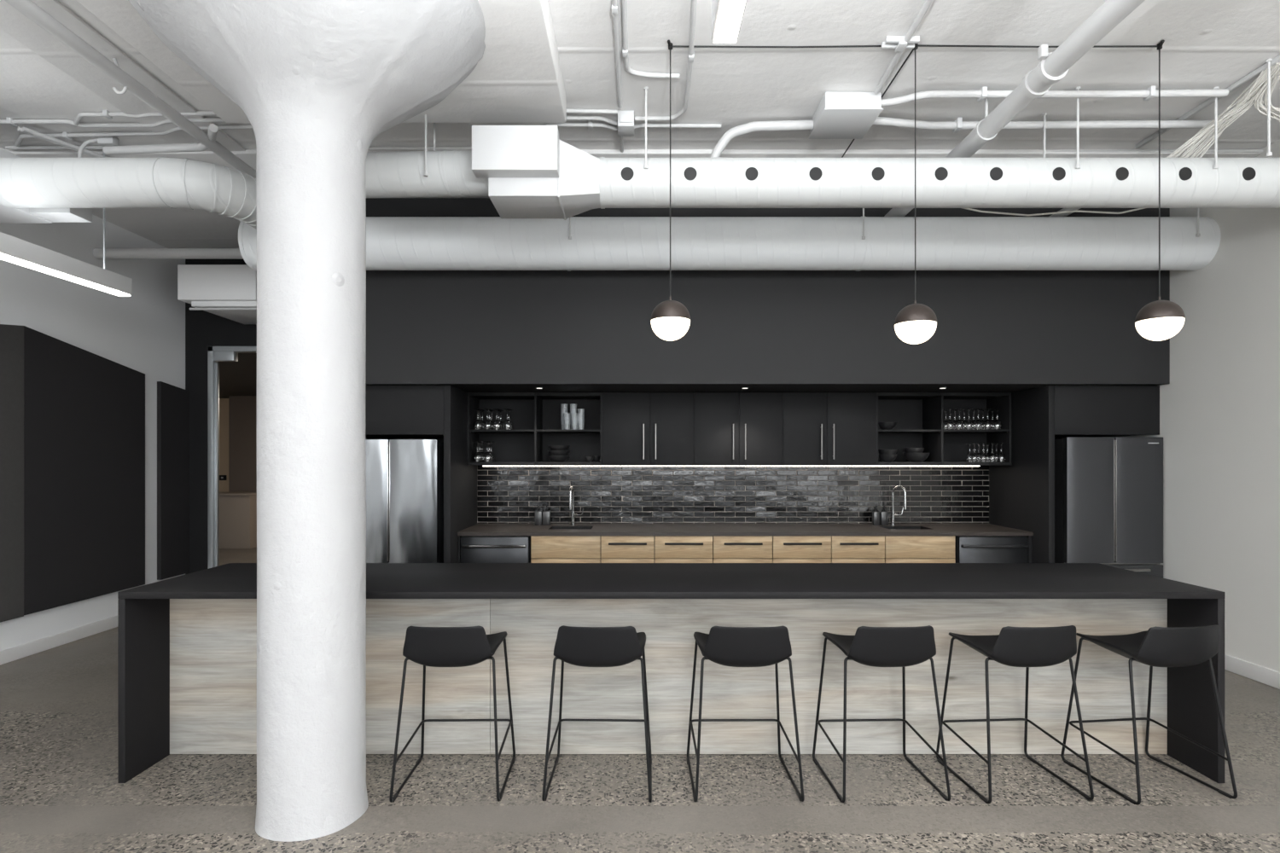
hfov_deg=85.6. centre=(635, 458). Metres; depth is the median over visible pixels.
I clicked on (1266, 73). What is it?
cable
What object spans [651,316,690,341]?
diffuser
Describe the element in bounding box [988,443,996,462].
wine glass
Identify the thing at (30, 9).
pipe
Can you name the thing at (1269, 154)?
rod
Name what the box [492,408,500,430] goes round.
wine glass
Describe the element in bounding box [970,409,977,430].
wine glass
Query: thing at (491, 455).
wine glass
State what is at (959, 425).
wine glass
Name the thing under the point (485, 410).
wine glass
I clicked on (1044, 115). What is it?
rod
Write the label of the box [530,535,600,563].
base cabinet
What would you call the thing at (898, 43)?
bracket
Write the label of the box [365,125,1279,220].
duct
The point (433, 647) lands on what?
bar stool
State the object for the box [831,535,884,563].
base cabinet
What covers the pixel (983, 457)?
wine glass
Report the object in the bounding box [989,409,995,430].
wine glass
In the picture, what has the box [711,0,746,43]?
linear light
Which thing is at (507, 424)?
wine glass
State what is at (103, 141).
junction box
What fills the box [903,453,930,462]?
bowl
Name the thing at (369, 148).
conduit
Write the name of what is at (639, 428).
upper cabinet
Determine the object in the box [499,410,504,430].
wine glass
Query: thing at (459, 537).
filler panel
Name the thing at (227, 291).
ventilation unit
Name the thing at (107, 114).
conduit
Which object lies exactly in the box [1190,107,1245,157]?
cable
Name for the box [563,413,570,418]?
tumbler
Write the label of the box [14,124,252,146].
conduit
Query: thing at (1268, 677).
baseboard
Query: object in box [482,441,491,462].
wine glass
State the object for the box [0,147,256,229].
duct
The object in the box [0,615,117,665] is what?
baseboard
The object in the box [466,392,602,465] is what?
open shelf unit
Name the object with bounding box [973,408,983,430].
wine glass
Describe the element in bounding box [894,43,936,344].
pendant lamp
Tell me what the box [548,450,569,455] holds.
bowl
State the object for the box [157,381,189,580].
acoustic panel
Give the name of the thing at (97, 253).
pipe
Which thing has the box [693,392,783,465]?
upper cabinet
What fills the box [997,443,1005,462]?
wine glass
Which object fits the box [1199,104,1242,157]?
cable
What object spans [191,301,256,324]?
tray
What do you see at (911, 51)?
cable
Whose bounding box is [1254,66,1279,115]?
cable
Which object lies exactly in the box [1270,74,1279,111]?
cable
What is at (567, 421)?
tumbler
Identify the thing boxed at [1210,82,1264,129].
cable
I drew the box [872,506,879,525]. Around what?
soap dispenser
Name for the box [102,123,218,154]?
pipe
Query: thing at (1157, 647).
bar stool
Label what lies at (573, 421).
tumbler
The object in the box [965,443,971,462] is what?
wine glass
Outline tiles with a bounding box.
[477,465,989,523]
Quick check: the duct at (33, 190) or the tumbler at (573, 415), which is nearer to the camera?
the duct at (33, 190)
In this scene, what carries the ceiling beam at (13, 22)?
attached to the ceiling
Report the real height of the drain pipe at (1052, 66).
0.290 m
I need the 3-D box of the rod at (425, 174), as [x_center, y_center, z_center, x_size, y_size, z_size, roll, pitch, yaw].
[-1.215,-1.895,4.000,0.028,0.523,0.028,0,0,0]
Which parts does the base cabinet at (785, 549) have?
drawer, handle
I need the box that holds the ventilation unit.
[177,264,256,324]
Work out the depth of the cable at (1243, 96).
4.16 m
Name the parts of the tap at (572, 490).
spout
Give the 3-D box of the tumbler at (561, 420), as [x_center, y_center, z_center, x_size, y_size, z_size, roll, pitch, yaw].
[-0.670,-0.314,6.480,0.068,0.105,0.068,0,0,0]
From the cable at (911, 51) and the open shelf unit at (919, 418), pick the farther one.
the open shelf unit at (919, 418)
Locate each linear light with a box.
[0,152,131,296]
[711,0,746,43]
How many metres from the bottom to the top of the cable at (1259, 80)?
0.356 m
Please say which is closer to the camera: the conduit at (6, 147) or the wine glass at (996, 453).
the conduit at (6, 147)
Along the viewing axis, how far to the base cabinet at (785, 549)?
6.00 m
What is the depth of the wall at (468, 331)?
5.65 m
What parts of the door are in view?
edge rail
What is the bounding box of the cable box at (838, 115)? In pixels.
[808,92,883,139]
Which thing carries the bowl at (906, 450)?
in the bowl at (912, 457)
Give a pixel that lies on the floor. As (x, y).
(61, 792)
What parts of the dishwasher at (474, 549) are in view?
handle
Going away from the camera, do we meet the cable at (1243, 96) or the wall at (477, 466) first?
the cable at (1243, 96)
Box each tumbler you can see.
[560,403,567,408]
[560,408,568,413]
[560,418,564,430]
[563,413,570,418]
[563,418,570,430]
[570,403,576,408]
[570,408,576,413]
[570,413,577,418]
[570,418,577,430]
[577,408,584,413]
[577,413,584,418]
[577,418,584,430]
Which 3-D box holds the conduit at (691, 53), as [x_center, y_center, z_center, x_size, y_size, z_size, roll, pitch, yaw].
[0.155,-2.139,3.712,0.321,0.035,1.311,0,0,0]
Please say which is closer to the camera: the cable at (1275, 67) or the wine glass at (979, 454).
the cable at (1275, 67)
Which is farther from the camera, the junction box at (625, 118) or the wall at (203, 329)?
the wall at (203, 329)
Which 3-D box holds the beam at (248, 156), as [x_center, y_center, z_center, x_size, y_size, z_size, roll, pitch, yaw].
[-0.222,-2.139,5.235,9.176,0.035,0.830,0,0,0]
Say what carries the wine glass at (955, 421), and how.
on the open shelf unit at (919, 418)
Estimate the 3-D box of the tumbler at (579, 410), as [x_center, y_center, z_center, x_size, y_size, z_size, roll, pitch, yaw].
[-0.512,-0.407,6.480,0.068,0.105,0.068,0,0,0]
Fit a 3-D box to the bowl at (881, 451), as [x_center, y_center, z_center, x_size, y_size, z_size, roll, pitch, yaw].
[2.338,-0.044,6.420,0.170,0.070,0.170,0,0,0]
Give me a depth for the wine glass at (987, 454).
6.44 m
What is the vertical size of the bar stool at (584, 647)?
0.803 m
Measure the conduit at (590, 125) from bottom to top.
0.035 m
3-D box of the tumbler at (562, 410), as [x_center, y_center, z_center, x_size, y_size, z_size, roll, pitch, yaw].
[-0.670,-0.407,6.480,0.068,0.105,0.068,0,0,0]
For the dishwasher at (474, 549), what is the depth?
6.00 m
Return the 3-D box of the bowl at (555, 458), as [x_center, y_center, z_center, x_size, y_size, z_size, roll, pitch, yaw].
[-0.718,0.005,6.470,0.200,0.062,0.200,0,0,0]
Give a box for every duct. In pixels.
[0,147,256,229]
[238,216,1220,271]
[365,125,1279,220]
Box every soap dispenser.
[535,505,542,525]
[542,505,550,525]
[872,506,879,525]
[879,506,888,525]
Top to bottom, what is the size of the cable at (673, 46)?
0.017 m
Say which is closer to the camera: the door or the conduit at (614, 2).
the conduit at (614, 2)
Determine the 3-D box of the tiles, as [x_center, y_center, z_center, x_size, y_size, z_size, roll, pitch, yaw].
[0.949,0.353,6.724,4.977,0.571,0.020,0,0,0]
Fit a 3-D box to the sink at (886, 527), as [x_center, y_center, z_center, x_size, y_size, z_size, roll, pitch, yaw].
[2.485,0.739,6.370,0.410,0.192,0.300,0,0,0]
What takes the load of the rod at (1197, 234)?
hanging from the ceiling
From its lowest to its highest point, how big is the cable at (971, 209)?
0.091 m
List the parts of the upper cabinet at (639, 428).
door, handle, handle, door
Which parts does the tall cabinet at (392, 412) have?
panel, door, panel, panel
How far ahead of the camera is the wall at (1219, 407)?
5.08 m
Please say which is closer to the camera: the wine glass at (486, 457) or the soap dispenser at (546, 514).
the wine glass at (486, 457)
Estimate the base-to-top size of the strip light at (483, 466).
0.012 m
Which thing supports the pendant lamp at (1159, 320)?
hanging from the ceiling
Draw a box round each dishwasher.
[460,535,530,563]
[955,535,1028,563]
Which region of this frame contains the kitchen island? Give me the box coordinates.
[117,563,1225,783]
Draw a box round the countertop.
[457,523,1033,535]
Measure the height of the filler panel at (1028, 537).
0.888 m
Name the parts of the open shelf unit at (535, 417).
panel, panel, shelf, panel, panel, shelf, panel, panel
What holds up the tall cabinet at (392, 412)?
on the floor
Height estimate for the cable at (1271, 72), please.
0.357 m
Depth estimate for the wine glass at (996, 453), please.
6.44 m
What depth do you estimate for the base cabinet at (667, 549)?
6.00 m
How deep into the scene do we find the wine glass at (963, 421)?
6.44 m
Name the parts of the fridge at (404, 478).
door, door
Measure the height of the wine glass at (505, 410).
0.190 m
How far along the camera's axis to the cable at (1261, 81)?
4.09 m
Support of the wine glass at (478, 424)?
on the open shelf unit at (535, 417)
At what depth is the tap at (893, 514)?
6.57 m
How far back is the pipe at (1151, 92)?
3.98 m
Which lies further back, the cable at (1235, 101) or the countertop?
the countertop
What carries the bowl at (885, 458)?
on the open shelf unit at (919, 418)
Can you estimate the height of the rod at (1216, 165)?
0.470 m
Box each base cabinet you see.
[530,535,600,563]
[600,535,654,563]
[654,535,712,563]
[712,535,772,563]
[772,535,831,563]
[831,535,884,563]
[884,535,955,563]
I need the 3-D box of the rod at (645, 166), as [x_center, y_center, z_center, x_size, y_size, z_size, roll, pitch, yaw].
[0.060,-1.921,4.022,0.028,0.470,0.028,0,0,0]
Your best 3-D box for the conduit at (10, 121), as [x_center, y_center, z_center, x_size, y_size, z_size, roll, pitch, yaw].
[-3.407,-2.138,4.407,1.710,0.037,0.099,0,0,0]
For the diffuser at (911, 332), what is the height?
0.102 m
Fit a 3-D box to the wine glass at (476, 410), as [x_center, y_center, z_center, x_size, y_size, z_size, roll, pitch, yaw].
[-1.452,-0.356,6.453,0.076,0.190,0.076,0,0,0]
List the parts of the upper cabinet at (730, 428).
door, handle, handle, door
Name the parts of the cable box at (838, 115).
lid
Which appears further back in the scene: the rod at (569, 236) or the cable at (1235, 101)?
the rod at (569, 236)
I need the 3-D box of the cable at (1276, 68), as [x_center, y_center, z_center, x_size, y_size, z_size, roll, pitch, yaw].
[3.414,-1.952,4.108,0.167,0.357,0.762,0,0,-21]
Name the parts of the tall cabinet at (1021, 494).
panel, door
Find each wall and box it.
[0,215,185,651]
[185,258,256,575]
[365,197,1169,392]
[477,465,989,523]
[1102,139,1279,672]
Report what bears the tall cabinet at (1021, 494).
on the floor
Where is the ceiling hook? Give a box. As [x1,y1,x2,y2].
[112,58,127,94]
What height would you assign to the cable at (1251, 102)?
0.356 m
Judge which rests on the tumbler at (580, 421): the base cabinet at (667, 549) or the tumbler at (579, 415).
the tumbler at (579, 415)
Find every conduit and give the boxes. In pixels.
[0,117,224,127]
[5,145,103,149]
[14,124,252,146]
[17,126,110,157]
[73,110,216,126]
[77,138,98,157]
[368,146,471,150]
[546,120,721,131]
[566,108,617,114]
[566,115,617,126]
[611,0,622,108]
[619,136,623,152]
[621,0,679,78]
[634,0,697,121]
[874,0,933,93]
[1045,149,1263,152]
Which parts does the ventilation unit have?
casing, drip rail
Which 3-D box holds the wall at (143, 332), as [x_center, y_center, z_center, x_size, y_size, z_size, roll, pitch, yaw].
[-4.910,-0.297,1.000,0.200,3.720,13.000,0,0,0]
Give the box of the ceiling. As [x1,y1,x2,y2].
[0,0,1279,248]
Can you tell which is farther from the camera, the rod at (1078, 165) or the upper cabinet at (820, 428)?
the upper cabinet at (820, 428)
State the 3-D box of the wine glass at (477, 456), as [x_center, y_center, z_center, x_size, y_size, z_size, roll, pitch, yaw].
[-1.455,-0.059,6.365,0.076,0.190,0.076,0,0,0]
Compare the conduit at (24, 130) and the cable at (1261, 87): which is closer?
the cable at (1261, 87)
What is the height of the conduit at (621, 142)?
0.024 m
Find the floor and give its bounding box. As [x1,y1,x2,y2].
[0,627,1279,852]
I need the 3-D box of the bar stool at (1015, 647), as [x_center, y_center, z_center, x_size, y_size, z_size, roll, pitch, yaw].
[1.819,1.161,3.355,0.499,0.803,0.504,0,0,-4]
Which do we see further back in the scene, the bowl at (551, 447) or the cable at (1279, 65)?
the bowl at (551, 447)
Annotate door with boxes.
[207,346,256,569]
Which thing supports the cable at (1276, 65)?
hanging from the ceiling
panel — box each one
[0,324,23,622]
[23,325,145,615]
[76,0,566,122]
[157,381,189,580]
[458,535,460,563]
[1027,535,1031,563]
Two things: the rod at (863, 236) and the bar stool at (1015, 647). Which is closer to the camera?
the bar stool at (1015, 647)
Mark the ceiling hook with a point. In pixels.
(125, 89)
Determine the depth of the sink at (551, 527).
6.52 m
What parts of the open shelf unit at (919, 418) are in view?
panel, panel, shelf, panel, panel, panel, panel, shelf, panel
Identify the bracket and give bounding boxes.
[881,35,919,51]
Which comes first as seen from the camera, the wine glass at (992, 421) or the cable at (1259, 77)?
the cable at (1259, 77)
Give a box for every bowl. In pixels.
[548,445,570,450]
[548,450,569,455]
[548,455,569,462]
[584,456,593,462]
[591,455,599,462]
[878,422,896,430]
[878,449,896,454]
[878,454,896,462]
[903,448,924,453]
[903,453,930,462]
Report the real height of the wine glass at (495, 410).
0.190 m
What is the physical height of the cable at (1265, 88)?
0.178 m
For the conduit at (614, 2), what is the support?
attached to the ceiling
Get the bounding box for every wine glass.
[473,408,482,430]
[473,441,482,462]
[476,409,483,430]
[478,442,483,462]
[482,408,491,430]
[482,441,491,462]
[485,409,493,430]
[488,442,493,462]
[490,442,494,462]
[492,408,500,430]
[494,409,502,430]
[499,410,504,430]
[503,408,511,430]
[505,409,512,430]
[943,409,948,430]
[945,408,954,430]
[951,409,958,430]
[954,408,964,430]
[960,409,967,430]
[964,408,973,430]
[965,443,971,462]
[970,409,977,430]
[970,443,978,462]
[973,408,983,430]
[976,443,981,462]
[979,409,986,430]
[979,443,987,462]
[983,408,992,430]
[985,443,989,462]
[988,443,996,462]
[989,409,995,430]
[992,408,1001,430]
[994,443,998,462]
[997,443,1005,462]
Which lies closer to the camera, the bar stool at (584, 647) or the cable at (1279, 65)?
the bar stool at (584, 647)
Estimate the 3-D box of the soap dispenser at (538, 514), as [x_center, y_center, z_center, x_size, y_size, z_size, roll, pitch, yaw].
[-0.929,0.545,6.610,0.068,0.192,0.068,0,0,0]
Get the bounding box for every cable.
[672,45,881,47]
[841,48,913,157]
[918,44,1157,47]
[963,208,1144,215]
[1166,67,1275,157]
[1168,63,1278,157]
[1169,65,1279,157]
[1171,64,1279,157]
[1173,63,1279,153]
[1173,64,1274,157]
[1174,71,1272,157]
[1175,81,1262,156]
[1179,68,1267,157]
[1181,66,1272,157]
[1182,73,1267,157]
[1184,126,1214,157]
[1186,69,1267,157]
[1186,100,1254,157]
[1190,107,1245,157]
[1192,70,1266,157]
[1194,87,1264,157]
[1194,105,1251,157]
[1195,70,1263,151]
[1198,87,1261,157]
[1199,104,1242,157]
[1203,75,1267,129]
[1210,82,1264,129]
[1253,67,1279,117]
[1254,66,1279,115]
[1254,87,1279,113]
[1256,81,1279,121]
[1258,77,1274,114]
[1260,72,1279,117]
[1264,69,1279,122]
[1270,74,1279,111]
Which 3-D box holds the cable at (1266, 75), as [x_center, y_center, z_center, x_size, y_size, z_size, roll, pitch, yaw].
[3.427,-1.952,4.105,0.141,0.356,0.739,0,0,-16]
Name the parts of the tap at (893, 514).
spout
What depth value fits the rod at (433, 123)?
4.29 m
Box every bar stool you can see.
[389,625,515,802]
[541,625,651,802]
[686,625,804,802]
[812,625,950,802]
[936,625,1093,803]
[1060,624,1237,805]
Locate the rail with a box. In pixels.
[1135,54,1279,148]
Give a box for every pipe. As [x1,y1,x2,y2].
[4,0,255,178]
[93,248,243,258]
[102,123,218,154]
[709,119,813,157]
[872,116,1224,133]
[881,86,1228,106]
[884,0,1144,216]
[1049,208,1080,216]
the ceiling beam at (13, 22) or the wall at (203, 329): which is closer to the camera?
the ceiling beam at (13, 22)
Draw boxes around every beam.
[0,0,245,151]
[5,149,1261,197]
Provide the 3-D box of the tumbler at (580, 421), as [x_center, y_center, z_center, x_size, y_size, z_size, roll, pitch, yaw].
[-0.508,-0.314,6.385,0.068,0.105,0.068,0,0,0]
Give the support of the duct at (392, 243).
hanging from the rod at (569, 236)
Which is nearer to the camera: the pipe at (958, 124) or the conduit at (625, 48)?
the conduit at (625, 48)
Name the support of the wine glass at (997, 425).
on the open shelf unit at (919, 418)
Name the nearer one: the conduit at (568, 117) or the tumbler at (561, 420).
the conduit at (568, 117)
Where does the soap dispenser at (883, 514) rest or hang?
on the countertop
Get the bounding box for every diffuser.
[0,252,130,296]
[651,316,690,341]
[894,320,936,344]
[1134,316,1184,341]
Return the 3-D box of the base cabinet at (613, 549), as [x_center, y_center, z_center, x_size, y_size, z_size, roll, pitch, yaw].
[-0.070,1.119,6.343,0.465,0.889,0.745,0,0,0]
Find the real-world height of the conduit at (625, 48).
0.035 m
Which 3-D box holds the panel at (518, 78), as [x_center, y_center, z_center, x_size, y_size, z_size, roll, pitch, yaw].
[-1.420,-2.071,3.050,2.020,0.173,2.100,0,0,0]
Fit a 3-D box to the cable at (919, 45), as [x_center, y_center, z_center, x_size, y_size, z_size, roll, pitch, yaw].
[2.092,-2.146,3.600,1.272,0.015,0.009,0,0,0]
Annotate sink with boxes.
[549,526,593,529]
[879,526,930,529]
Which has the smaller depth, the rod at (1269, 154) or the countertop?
the rod at (1269, 154)
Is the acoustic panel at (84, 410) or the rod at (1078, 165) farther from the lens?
the acoustic panel at (84, 410)
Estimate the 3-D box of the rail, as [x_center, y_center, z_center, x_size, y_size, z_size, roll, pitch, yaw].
[3.447,-2.141,3.975,0.025,0.028,1.550,0,0,0]
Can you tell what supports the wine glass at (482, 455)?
on the open shelf unit at (535, 417)
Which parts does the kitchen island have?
panel, panel, panel, panel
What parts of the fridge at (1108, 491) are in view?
door, drawer, handle, door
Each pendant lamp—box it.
[650,39,690,341]
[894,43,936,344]
[1134,40,1185,341]
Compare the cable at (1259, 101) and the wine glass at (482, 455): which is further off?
the wine glass at (482, 455)
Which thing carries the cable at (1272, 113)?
hanging from the ceiling
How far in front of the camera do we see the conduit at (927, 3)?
3.51 m
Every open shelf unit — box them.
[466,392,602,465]
[875,392,1011,465]
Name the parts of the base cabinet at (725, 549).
drawer, handle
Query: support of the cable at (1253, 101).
on the cable at (1259, 80)
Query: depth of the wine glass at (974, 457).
6.34 m
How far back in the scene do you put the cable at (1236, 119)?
4.16 m
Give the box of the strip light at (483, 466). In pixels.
[482,465,979,466]
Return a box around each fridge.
[365,439,443,563]
[1054,437,1163,577]
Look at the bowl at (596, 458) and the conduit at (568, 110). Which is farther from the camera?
the bowl at (596, 458)
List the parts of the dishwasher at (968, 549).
handle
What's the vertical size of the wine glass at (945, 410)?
0.190 m
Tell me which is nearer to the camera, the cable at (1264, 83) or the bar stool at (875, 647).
the bar stool at (875, 647)
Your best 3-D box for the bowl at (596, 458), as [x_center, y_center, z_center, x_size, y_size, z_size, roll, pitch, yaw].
[-0.372,0.007,6.480,0.084,0.058,0.084,0,0,0]
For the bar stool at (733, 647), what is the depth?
3.15 m
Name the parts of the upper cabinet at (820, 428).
door, handle, handle, door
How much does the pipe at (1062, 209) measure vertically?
0.068 m
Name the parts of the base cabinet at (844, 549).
drawer, handle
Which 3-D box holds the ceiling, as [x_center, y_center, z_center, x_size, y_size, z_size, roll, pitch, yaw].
[-0.222,-2.257,0.850,9.776,0.200,13.300,0,0,0]
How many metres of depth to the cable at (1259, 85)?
3.96 m
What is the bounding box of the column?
[128,0,485,842]
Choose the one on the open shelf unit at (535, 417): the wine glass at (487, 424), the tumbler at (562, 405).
the wine glass at (487, 424)
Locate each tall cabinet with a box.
[365,385,477,563]
[989,385,1159,563]
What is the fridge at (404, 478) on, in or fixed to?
on the floor
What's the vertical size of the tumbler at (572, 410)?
0.105 m
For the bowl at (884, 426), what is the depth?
6.37 m
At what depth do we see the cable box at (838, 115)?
4.14 m
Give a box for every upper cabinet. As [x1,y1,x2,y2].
[602,392,693,465]
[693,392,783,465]
[782,392,876,465]
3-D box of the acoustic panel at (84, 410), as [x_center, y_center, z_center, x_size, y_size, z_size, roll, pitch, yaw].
[-4.785,0.098,6.051,0.041,2.258,1.325,0,0,0]
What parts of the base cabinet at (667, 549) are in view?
drawer, handle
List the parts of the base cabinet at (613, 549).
drawer, handle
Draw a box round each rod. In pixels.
[423,115,428,176]
[433,122,435,151]
[568,216,571,239]
[643,86,648,168]
[861,208,865,239]
[1041,112,1047,157]
[1075,86,1080,168]
[1195,208,1200,236]
[1212,86,1219,168]
[1265,58,1272,157]
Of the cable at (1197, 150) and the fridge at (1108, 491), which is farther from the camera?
the fridge at (1108, 491)
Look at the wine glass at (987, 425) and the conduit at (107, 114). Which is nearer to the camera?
the conduit at (107, 114)
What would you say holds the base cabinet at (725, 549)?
on the floor
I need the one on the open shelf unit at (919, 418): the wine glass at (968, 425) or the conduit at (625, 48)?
the wine glass at (968, 425)
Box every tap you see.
[569,485,583,525]
[890,485,907,525]
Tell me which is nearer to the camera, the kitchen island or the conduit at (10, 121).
the kitchen island
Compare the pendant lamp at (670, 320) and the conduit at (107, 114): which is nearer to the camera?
the pendant lamp at (670, 320)
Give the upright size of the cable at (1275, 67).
0.357 m
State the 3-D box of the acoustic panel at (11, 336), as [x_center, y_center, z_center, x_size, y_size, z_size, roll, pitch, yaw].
[-4.785,0.101,4.793,0.041,2.264,1.185,0,0,0]
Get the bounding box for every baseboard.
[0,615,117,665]
[1224,654,1279,689]
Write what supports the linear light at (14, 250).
hanging from the ceiling
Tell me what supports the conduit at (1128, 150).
attached to the ceiling
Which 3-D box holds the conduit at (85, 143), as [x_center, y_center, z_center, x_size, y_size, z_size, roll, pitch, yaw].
[-3.623,-2.036,4.585,0.126,0.201,0.030,0,0,-40]
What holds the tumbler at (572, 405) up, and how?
on the tumbler at (572, 410)
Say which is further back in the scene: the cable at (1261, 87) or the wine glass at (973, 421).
the wine glass at (973, 421)
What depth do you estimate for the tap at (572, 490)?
6.57 m
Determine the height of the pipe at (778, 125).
0.279 m
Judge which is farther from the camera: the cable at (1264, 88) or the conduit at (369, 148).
the conduit at (369, 148)
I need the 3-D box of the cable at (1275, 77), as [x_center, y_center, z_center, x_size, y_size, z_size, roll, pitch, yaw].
[3.885,-2.041,3.992,0.949,0.179,0.208,0,0,-22]
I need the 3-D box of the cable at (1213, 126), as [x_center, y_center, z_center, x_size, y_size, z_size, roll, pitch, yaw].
[3.475,-1.952,4.098,0.113,0.356,0.662,0,0,-7]
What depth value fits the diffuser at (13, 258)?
4.37 m
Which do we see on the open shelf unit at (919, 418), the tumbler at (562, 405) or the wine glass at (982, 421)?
the wine glass at (982, 421)
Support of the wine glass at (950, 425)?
on the open shelf unit at (919, 418)
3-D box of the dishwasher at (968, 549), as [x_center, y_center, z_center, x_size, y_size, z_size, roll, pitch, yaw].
[3.106,1.123,6.325,0.604,0.880,0.761,0,0,0]
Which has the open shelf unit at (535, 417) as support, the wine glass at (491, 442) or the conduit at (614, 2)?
the wine glass at (491, 442)
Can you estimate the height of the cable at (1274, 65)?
0.357 m
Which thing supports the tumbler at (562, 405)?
on the tumbler at (562, 410)
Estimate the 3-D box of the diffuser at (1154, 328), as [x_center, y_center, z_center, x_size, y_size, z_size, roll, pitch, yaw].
[2.728,-0.664,3.600,0.206,0.102,0.206,0,0,0]
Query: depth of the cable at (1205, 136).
4.21 m
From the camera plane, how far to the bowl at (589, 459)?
6.39 m
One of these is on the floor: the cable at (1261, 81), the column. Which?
the column
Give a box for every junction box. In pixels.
[98,136,118,146]
[617,110,634,136]
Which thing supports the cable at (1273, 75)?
hanging from the ceiling

